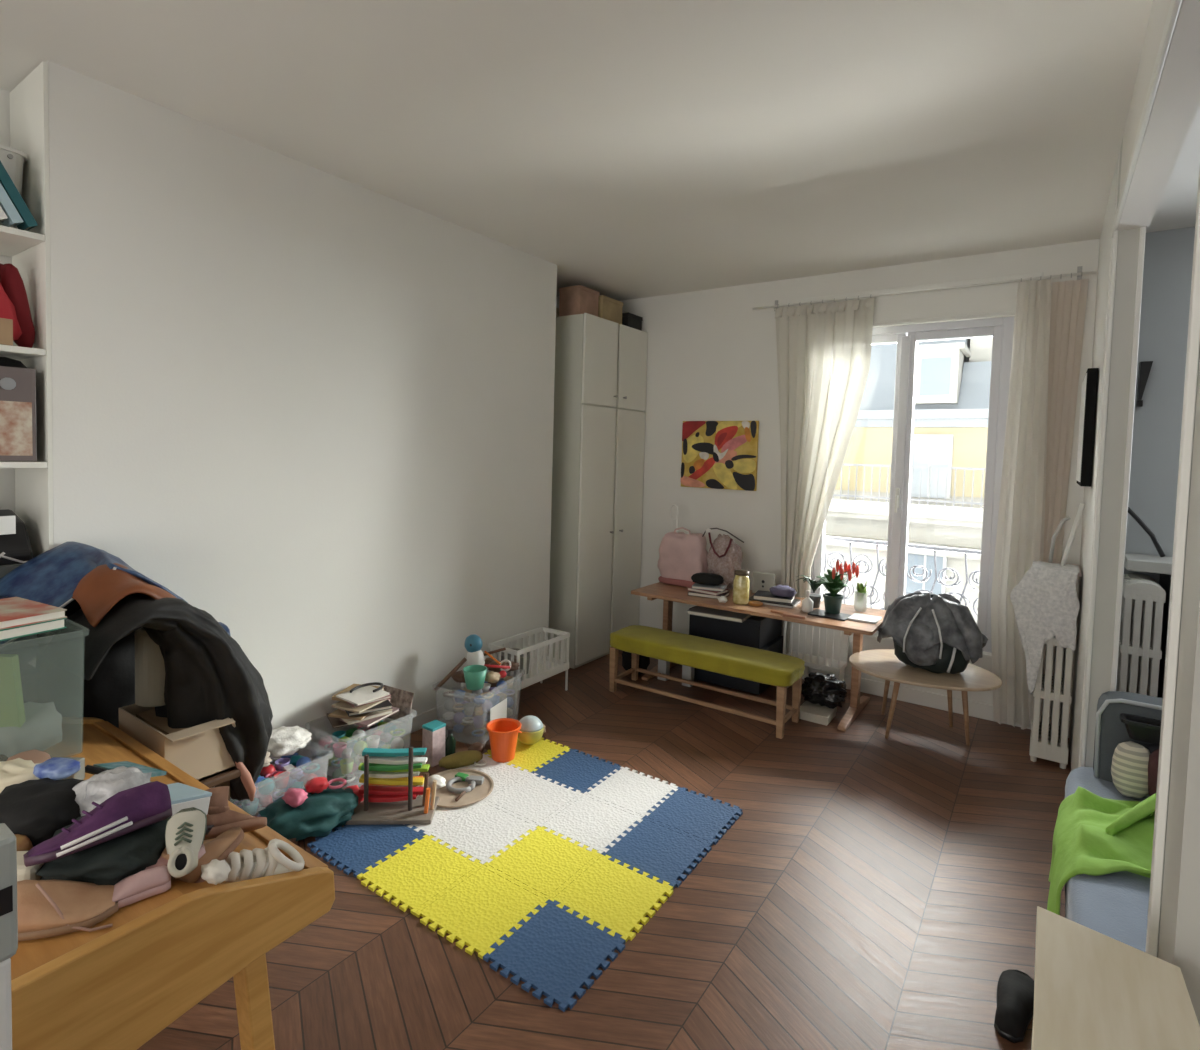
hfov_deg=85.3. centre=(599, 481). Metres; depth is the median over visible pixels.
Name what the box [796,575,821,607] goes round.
potted plant
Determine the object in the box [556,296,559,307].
wall
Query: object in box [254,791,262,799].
block
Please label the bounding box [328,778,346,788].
ring
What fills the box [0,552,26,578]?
case
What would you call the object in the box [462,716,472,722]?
ring
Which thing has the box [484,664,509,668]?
stick
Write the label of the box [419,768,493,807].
round tray
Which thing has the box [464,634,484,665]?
toy figure
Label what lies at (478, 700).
toy
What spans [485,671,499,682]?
toy
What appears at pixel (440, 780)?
toy
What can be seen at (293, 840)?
block
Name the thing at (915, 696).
baseboard
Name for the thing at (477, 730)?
ring
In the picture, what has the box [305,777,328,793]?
toy
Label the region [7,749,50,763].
pouch
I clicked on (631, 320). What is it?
storage box
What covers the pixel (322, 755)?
toy
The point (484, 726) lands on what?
block
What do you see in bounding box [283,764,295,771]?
block
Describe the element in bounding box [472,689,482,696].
ball
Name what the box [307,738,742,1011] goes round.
play mat
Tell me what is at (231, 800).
ball
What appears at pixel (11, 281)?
bag
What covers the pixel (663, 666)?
carton
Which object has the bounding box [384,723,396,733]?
ball
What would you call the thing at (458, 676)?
toy
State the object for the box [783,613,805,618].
wooden brush
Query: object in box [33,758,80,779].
packet
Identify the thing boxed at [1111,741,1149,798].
striped cushion
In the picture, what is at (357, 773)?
block
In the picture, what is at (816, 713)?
shoe box
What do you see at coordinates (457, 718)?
ball
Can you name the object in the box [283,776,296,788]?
cup
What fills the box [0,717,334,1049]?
desk
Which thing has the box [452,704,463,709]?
ring
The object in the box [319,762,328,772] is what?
block
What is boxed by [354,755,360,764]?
toy
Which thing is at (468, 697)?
block
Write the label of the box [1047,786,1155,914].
blanket
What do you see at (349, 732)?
toy
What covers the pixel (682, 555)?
backpack
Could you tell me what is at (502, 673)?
ball
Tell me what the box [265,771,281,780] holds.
ring
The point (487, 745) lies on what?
block
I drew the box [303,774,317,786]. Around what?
ball
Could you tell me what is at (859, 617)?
glass tray
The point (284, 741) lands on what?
cloth
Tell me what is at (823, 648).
radiator
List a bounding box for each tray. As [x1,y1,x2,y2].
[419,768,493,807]
[848,613,881,623]
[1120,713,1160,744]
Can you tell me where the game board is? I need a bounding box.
[383,685,413,723]
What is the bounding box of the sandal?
[225,839,304,881]
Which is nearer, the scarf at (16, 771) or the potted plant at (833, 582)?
the scarf at (16, 771)
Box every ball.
[230,797,242,804]
[258,778,274,794]
[260,764,275,777]
[267,782,281,795]
[296,757,310,769]
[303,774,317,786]
[318,736,332,749]
[325,752,338,765]
[332,768,345,781]
[352,729,365,740]
[353,741,366,754]
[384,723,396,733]
[391,737,403,748]
[444,699,454,710]
[453,712,464,723]
[463,725,473,736]
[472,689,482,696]
[481,700,491,711]
[496,681,506,691]
[499,670,505,677]
[506,696,513,707]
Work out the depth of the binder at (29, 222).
2.27 m
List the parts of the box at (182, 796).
lid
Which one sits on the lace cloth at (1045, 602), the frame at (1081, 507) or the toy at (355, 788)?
the frame at (1081, 507)
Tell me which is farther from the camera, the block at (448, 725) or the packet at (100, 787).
the block at (448, 725)
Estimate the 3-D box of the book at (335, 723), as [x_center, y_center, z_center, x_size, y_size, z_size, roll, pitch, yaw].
[-1.253,1.199,3.331,0.240,0.009,0.180,0,3,-32]
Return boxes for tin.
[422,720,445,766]
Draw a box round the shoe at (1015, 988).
[994,969,1033,1042]
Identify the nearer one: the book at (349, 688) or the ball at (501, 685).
the book at (349, 688)
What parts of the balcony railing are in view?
rail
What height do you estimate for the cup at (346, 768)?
0.053 m
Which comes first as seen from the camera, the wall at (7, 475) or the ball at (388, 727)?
the wall at (7, 475)
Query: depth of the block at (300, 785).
2.96 m
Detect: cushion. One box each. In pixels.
[1065,767,1149,951]
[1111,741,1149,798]
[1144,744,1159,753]
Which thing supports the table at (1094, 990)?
on the floor
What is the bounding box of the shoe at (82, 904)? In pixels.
[17,880,118,941]
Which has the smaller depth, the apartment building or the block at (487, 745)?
the block at (487, 745)
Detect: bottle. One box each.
[445,728,455,755]
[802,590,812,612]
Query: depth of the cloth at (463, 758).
3.38 m
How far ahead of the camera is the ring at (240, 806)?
2.80 m
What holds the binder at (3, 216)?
on the bookcase at (29, 250)
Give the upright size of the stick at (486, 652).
0.073 m
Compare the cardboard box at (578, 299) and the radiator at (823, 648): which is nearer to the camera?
the radiator at (823, 648)
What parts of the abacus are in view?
post, rail, rail, rail, rail, rail, rail, rail, rail, rail, post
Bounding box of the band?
[350,682,383,692]
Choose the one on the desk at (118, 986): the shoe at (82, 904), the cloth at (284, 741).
the shoe at (82, 904)
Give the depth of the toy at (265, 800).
2.82 m
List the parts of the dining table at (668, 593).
leg, leg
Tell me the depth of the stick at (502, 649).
3.98 m
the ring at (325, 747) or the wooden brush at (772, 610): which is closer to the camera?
the ring at (325, 747)
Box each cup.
[241,798,258,815]
[254,802,265,815]
[274,758,289,770]
[274,771,289,788]
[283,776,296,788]
[332,731,345,741]
[333,742,346,757]
[340,758,353,773]
[349,763,358,773]
[365,724,377,734]
[366,735,379,747]
[378,740,384,747]
[454,690,464,702]
[463,665,486,689]
[463,703,474,715]
[473,715,484,728]
[482,683,490,694]
[489,695,499,706]
[503,676,513,687]
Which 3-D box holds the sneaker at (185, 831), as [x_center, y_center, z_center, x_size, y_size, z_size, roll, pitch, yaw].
[-0.895,0.782,1.393,0.077,0.123,0.119,1,3,-16]
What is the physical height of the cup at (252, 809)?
0.053 m
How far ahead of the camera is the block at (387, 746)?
3.36 m
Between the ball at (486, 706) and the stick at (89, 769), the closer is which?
the stick at (89, 769)
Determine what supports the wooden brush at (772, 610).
on the dining table at (668, 593)
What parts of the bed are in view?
rail, rail, leg, rail, rail, leg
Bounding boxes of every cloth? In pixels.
[93,761,166,776]
[263,751,271,766]
[267,726,311,757]
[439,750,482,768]
[1010,561,1079,693]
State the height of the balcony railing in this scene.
0.737 m
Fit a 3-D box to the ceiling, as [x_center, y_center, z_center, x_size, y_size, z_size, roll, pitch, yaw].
[0.680,-1.425,1.071,7.250,0.120,8.000,3,3,35]
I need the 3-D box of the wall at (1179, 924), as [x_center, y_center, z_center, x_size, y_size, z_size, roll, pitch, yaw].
[0.804,0.154,0.768,0.118,3.000,7.570,3,3,35]
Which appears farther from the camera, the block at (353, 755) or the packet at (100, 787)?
the block at (353, 755)
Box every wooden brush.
[770,609,792,614]
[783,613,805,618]
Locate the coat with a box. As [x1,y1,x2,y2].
[36,563,272,800]
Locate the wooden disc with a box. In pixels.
[748,601,762,605]
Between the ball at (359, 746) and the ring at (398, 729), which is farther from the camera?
the ring at (398, 729)
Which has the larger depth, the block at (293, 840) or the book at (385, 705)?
the book at (385, 705)
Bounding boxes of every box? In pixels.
[0,318,12,345]
[0,366,36,460]
[17,851,43,880]
[119,704,235,781]
[167,782,211,816]
[559,285,599,316]
[598,295,622,323]
[622,312,642,330]
[688,634,783,694]
[689,606,781,648]
[799,701,836,725]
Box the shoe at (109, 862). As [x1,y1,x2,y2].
[35,816,170,884]
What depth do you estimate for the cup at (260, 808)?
2.85 m
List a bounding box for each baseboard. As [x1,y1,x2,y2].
[308,691,509,773]
[802,667,1069,737]
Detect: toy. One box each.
[255,776,265,787]
[259,795,272,806]
[282,788,307,807]
[289,755,303,765]
[290,768,303,779]
[298,772,308,781]
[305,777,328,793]
[317,751,330,760]
[325,766,336,775]
[345,728,357,737]
[345,785,363,802]
[346,739,357,749]
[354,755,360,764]
[377,722,387,730]
[380,733,391,742]
[428,775,445,789]
[443,712,454,719]
[452,670,464,682]
[453,724,464,732]
[462,687,471,694]
[468,742,484,752]
[473,695,484,704]
[482,712,489,720]
[485,657,493,667]
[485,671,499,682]
[488,661,507,672]
[488,682,497,687]
[497,693,506,700]
[507,661,519,671]
[507,708,512,715]
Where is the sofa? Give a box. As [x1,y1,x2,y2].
[1065,691,1162,951]
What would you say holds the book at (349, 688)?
on the book at (387, 696)
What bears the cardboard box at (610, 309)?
on the wardrobe
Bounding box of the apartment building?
[822,337,992,623]
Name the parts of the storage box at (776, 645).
lid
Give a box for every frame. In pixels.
[1048,503,1084,565]
[1076,368,1098,486]
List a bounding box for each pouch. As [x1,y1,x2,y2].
[0,778,83,846]
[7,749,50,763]
[14,834,32,850]
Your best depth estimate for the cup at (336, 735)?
3.32 m
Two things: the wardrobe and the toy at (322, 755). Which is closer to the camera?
the toy at (322, 755)
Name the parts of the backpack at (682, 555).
trim, handle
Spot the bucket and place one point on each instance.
(503, 732)
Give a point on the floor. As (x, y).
(869, 890)
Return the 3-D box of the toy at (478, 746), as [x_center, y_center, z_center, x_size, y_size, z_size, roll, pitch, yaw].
[-0.673,1.450,3.544,0.080,0.060,0.105,4,3,39]
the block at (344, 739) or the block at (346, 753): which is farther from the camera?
the block at (344, 739)
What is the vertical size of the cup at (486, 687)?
0.053 m
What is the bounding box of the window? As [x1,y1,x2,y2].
[810,316,1013,658]
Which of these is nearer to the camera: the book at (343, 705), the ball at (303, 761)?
the ball at (303, 761)
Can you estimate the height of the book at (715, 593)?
0.022 m
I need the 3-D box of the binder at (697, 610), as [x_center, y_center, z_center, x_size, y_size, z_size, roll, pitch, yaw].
[0.853,0.929,4.617,0.400,0.025,0.260,3,3,30]
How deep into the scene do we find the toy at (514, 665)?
3.98 m
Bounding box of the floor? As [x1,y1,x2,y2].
[137,650,1070,1049]
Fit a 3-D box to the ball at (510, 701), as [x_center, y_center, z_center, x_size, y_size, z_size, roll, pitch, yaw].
[-0.563,1.356,4.004,0.066,0.066,0.066,2,3,10]
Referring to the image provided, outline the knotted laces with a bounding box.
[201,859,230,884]
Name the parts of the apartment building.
balcony railing, cornice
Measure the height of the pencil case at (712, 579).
0.087 m
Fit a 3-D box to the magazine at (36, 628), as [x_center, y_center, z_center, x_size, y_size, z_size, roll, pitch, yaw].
[-1.738,0.409,1.877,0.300,0.030,0.200,3,3,25]
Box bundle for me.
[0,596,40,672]
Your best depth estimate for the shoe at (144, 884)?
1.31 m
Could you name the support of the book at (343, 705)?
on the book at (385, 705)
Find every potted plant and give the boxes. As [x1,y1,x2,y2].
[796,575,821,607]
[815,560,858,613]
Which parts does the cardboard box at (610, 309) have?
lid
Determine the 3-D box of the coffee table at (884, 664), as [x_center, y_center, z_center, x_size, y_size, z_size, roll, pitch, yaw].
[1.942,1.331,3.940,0.820,0.422,0.679,3,3,35]
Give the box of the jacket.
[0,541,230,649]
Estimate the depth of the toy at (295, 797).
2.73 m
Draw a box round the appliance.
[0,823,17,1049]
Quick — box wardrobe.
[548,313,647,668]
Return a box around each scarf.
[0,758,39,792]
[769,585,796,596]
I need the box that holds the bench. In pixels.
[610,625,804,738]
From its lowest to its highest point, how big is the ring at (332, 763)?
0.013 m
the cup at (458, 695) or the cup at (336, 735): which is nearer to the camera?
the cup at (336, 735)
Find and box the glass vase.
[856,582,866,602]
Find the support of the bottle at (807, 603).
on the dining table at (668, 593)
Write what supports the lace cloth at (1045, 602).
on the shelf at (1079, 574)
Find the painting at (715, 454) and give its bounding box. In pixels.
[681,421,758,490]
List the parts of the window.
handle, sill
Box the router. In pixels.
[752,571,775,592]
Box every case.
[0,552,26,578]
[691,572,723,585]
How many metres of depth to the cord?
1.21 m
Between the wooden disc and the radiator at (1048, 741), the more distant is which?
the wooden disc
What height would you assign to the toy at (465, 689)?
0.044 m
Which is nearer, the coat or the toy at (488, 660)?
the coat
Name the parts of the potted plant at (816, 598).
pot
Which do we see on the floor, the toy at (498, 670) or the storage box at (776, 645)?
the storage box at (776, 645)
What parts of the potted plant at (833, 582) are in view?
pot, flower, flower, flower, flower, flower, flower, flower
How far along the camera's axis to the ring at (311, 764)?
3.00 m
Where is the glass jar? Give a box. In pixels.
[733,570,749,604]
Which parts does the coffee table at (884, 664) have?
leg, leg, leg, leg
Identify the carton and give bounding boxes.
[658,659,669,680]
[682,665,693,686]
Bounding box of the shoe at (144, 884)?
[112,865,170,907]
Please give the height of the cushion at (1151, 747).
0.203 m
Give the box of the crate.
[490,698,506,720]
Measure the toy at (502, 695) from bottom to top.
0.046 m
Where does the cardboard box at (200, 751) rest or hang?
on the stool
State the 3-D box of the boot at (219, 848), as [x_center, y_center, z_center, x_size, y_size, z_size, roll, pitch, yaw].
[-0.873,0.821,1.445,0.085,0.118,0.172,3,3,24]
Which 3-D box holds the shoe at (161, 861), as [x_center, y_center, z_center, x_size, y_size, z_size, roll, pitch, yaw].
[-0.923,0.819,1.386,0.143,0.056,0.058,0,3,-33]
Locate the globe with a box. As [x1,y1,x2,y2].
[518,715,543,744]
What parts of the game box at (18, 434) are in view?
picture panel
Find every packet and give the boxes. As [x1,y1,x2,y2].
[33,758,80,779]
[72,766,151,815]
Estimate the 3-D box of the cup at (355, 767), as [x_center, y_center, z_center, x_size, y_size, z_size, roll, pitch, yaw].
[-1.238,1.442,3.263,0.066,0.053,0.066,3,3,25]
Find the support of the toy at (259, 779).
on the block at (257, 795)
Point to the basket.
(517, 649)
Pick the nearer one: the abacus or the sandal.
the sandal
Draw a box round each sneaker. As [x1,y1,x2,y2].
[23,781,171,866]
[165,807,206,877]
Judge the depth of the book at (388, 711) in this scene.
3.27 m
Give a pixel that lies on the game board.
(402, 699)
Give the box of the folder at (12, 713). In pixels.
[0,654,25,727]
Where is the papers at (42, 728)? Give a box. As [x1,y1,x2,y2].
[0,701,62,757]
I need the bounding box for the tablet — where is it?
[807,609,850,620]
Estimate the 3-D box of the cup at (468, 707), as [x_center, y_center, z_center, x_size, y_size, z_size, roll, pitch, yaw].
[-0.749,1.303,3.724,0.066,0.053,0.066,2,3,0]
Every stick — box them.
[85,765,106,774]
[434,657,466,691]
[455,784,470,801]
[483,648,505,655]
[484,651,500,664]
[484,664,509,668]
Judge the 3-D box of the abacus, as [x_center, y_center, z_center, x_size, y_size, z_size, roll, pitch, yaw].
[-0.930,1.341,2.941,0.386,0.310,0.201,1,3,-3]
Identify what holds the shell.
on the dining table at (668, 593)
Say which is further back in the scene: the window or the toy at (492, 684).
the window
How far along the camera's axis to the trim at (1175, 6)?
1.69 m
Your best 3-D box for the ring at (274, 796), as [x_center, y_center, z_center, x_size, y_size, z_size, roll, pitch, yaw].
[-1.415,1.389,2.897,0.079,0.013,0.079,1,3,-21]
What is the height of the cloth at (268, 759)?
0.067 m
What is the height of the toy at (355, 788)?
0.077 m
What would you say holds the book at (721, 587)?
on the book at (715, 593)
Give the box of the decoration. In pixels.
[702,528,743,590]
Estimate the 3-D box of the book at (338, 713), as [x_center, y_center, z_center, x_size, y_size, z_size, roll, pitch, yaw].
[-1.234,1.159,3.316,0.180,0.009,0.222,2,3,12]
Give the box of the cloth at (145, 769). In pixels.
[93,761,166,776]
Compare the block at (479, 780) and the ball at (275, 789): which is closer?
the ball at (275, 789)
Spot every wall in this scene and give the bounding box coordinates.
[0,88,15,513]
[47,60,556,788]
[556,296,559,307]
[620,227,1194,720]
[1069,0,1199,1025]
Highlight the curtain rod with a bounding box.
[752,266,1095,310]
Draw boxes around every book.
[327,713,353,727]
[328,709,372,720]
[331,699,387,712]
[332,684,384,701]
[336,686,389,705]
[339,706,399,727]
[341,709,392,724]
[345,700,391,715]
[346,695,390,707]
[687,586,727,595]
[688,591,728,598]
[692,583,726,591]
[753,590,794,603]
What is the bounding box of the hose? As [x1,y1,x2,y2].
[1128,506,1164,556]
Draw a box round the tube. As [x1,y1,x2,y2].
[135,627,165,706]
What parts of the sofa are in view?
arm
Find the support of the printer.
on the bookcase at (29, 250)
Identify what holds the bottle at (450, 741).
on the floor
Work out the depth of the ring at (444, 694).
3.76 m
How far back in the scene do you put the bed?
4.35 m
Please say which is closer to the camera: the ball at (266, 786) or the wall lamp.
the ball at (266, 786)
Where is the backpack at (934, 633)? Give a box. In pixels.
[877,592,987,673]
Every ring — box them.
[233,800,249,808]
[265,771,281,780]
[270,758,281,766]
[272,788,287,798]
[302,763,319,772]
[324,742,338,750]
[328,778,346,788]
[331,758,345,766]
[339,774,354,782]
[358,735,371,742]
[390,728,404,735]
[443,691,453,697]
[446,776,475,793]
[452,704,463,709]
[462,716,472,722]
[471,729,484,736]
[474,759,486,765]
[480,692,493,698]
[500,659,510,671]
[502,689,514,694]
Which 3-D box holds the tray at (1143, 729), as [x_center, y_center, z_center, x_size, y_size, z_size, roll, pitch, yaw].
[2.046,0.924,2.399,0.206,0.070,0.086,3,3,35]
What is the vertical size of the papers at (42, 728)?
0.132 m
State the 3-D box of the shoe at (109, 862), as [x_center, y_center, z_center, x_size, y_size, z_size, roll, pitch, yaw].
[-1.066,0.791,1.409,0.283,0.092,0.225,2,3,6]
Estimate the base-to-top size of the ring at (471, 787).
0.024 m
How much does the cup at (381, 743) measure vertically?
0.053 m
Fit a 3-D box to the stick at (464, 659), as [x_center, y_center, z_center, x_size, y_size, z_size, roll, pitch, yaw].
[-0.865,1.116,3.771,0.199,0.173,0.024,0,3,-34]
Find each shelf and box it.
[1043,561,1081,576]
[1124,553,1171,574]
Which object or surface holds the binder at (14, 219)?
on the bookcase at (29, 250)
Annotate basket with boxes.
[501,648,529,676]
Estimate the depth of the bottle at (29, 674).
2.21 m
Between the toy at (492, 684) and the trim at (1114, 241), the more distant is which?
the toy at (492, 684)
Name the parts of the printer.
label plate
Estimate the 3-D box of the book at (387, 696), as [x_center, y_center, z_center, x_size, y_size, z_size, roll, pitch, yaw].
[-1.208,1.104,3.350,0.198,0.013,0.180,-1,4,-44]
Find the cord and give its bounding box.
[36,883,112,931]
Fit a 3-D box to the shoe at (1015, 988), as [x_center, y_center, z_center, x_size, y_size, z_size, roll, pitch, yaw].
[1.274,1.571,1.996,0.106,0.080,0.300,4,3,40]
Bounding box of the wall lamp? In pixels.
[1136,361,1152,406]
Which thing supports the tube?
on the cardboard box at (200, 751)
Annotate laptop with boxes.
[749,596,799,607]
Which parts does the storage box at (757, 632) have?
lid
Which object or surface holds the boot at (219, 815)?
on the desk at (118, 986)
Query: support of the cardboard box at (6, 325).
on the bookcase at (29, 250)
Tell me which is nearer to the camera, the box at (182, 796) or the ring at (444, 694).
the box at (182, 796)
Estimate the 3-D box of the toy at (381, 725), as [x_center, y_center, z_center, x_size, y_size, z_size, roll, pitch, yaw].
[-1.158,1.305,3.474,0.077,0.044,0.059,1,3,-15]
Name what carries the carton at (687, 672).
on the floor
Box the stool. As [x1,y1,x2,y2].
[200,768,240,800]
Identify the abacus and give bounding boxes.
[345,746,438,824]
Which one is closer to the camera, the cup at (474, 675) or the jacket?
the jacket
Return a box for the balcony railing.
[822,536,980,615]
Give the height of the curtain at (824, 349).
2.745 m
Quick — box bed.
[488,627,569,713]
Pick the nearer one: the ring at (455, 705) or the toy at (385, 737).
the toy at (385, 737)
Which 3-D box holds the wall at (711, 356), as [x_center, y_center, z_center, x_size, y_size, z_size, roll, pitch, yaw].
[2.762,0.047,4.215,7.250,3.000,0.330,3,3,35]
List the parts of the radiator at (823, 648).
leg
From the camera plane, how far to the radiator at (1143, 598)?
3.42 m
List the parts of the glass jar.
lid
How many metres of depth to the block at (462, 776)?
3.23 m
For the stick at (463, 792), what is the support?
on the round tray at (446, 798)
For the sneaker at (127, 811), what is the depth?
1.36 m
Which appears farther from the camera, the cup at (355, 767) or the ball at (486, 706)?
the ball at (486, 706)
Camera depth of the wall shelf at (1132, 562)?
3.51 m
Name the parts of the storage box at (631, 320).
lid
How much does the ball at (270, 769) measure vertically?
0.066 m
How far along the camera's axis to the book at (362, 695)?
3.27 m
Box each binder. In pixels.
[0,161,37,229]
[0,183,23,226]
[0,206,7,221]
[687,606,752,622]
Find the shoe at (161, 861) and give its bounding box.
[145,844,205,869]
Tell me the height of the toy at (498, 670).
0.073 m
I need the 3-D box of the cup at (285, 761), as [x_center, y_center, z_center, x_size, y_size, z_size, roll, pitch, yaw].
[-1.472,1.321,3.019,0.066,0.053,0.066,0,3,-31]
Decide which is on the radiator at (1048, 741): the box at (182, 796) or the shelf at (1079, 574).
the shelf at (1079, 574)
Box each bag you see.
[0,263,34,347]
[0,283,21,340]
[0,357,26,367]
[258,787,358,840]
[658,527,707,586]
[801,672,846,708]
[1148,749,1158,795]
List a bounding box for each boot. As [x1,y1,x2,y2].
[162,826,243,882]
[204,786,266,839]
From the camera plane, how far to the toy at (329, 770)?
3.22 m
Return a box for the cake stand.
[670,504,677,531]
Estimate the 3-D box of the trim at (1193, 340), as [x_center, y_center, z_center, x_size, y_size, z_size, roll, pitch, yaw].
[0.914,0.335,1.046,0.012,2.620,0.025,3,3,35]
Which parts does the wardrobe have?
door, door, door, door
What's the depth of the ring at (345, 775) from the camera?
3.17 m
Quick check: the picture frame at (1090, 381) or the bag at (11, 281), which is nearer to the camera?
the bag at (11, 281)
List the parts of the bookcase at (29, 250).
shelf, shelf, shelf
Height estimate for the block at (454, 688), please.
0.023 m
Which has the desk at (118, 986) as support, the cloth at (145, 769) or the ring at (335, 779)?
the cloth at (145, 769)
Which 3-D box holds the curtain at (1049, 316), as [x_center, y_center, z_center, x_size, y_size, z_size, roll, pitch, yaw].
[2.663,0.153,3.991,0.403,2.745,0.108,3,3,31]
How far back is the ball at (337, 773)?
3.18 m
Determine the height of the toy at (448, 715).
0.044 m
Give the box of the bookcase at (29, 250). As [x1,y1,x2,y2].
[0,61,53,667]
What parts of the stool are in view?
seat, leg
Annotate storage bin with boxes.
[0,145,26,228]
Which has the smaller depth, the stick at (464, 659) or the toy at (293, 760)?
the toy at (293, 760)
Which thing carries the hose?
on the wall shelf at (1132, 562)
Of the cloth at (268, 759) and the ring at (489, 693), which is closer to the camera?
the cloth at (268, 759)
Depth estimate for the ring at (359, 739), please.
3.32 m
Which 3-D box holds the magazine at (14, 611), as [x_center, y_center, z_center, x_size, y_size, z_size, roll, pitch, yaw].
[-1.737,0.381,1.875,0.300,0.024,0.210,3,3,27]
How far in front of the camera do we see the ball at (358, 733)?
3.33 m
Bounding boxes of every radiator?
[783,621,848,687]
[1029,580,1078,768]
[1116,573,1165,696]
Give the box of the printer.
[0,509,32,564]
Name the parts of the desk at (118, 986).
panel, panel, leg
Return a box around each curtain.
[775,298,874,677]
[991,278,1087,728]
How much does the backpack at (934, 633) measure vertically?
0.464 m
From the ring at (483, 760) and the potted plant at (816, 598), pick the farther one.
the potted plant at (816, 598)
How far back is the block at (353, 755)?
3.25 m
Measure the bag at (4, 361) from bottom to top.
0.379 m
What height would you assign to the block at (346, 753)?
0.023 m
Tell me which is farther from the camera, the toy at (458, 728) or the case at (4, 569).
the toy at (458, 728)
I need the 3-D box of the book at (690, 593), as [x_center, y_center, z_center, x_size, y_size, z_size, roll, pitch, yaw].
[0.794,0.816,4.752,0.260,0.025,0.180,3,3,26]
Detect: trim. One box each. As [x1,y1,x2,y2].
[795,272,1042,327]
[1078,226,1145,766]
[1111,0,1182,237]
[1145,163,1199,956]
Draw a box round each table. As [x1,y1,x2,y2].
[631,582,885,731]
[849,649,1001,745]
[1031,906,1199,1049]
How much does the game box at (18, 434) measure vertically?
0.330 m
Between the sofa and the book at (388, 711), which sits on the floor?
the sofa
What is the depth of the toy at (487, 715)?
3.76 m
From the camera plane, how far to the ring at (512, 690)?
3.99 m
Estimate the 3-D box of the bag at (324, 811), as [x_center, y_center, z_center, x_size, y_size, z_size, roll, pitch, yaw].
[-1.255,1.426,2.806,0.416,0.164,0.270,0,3,-37]
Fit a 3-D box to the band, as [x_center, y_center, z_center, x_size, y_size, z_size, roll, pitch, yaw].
[-1.196,1.060,3.358,0.150,0.014,0.120,1,3,-5]
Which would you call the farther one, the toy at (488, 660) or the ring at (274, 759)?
the toy at (488, 660)
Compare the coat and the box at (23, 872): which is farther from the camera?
the coat
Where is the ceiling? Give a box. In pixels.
[0,0,1199,300]
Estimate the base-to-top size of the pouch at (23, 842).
0.072 m
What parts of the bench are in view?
leg, leg, seat, leg, leg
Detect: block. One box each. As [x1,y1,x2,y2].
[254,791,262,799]
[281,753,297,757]
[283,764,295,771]
[288,838,297,844]
[291,782,303,788]
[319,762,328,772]
[338,736,351,741]
[342,748,351,758]
[350,752,356,761]
[353,769,363,777]
[372,729,383,735]
[382,744,390,748]
[445,722,454,728]
[452,687,463,690]
[455,772,468,780]
[463,694,473,701]
[468,775,483,784]
[475,707,482,714]
[481,723,487,731]
[485,740,490,749]
[489,687,499,694]
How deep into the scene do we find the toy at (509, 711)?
3.98 m
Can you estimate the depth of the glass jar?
4.48 m
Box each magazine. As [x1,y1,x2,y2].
[0,597,66,629]
[0,618,66,640]
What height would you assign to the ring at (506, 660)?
0.062 m
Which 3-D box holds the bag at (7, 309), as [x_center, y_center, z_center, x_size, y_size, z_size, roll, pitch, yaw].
[-2.140,-0.641,2.259,0.104,0.325,0.197,3,3,35]
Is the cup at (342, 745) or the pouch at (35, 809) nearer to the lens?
the pouch at (35, 809)
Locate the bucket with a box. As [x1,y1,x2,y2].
[486,718,521,762]
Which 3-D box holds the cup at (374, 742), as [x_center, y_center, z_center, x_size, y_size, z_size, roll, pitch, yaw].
[-1.144,1.317,3.285,0.066,0.053,0.066,2,3,19]
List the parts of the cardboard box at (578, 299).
lid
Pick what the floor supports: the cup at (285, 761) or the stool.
the stool
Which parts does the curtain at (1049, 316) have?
panel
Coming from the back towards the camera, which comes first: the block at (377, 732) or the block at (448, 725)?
the block at (448, 725)
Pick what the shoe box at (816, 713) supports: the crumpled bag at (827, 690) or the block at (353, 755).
the crumpled bag at (827, 690)

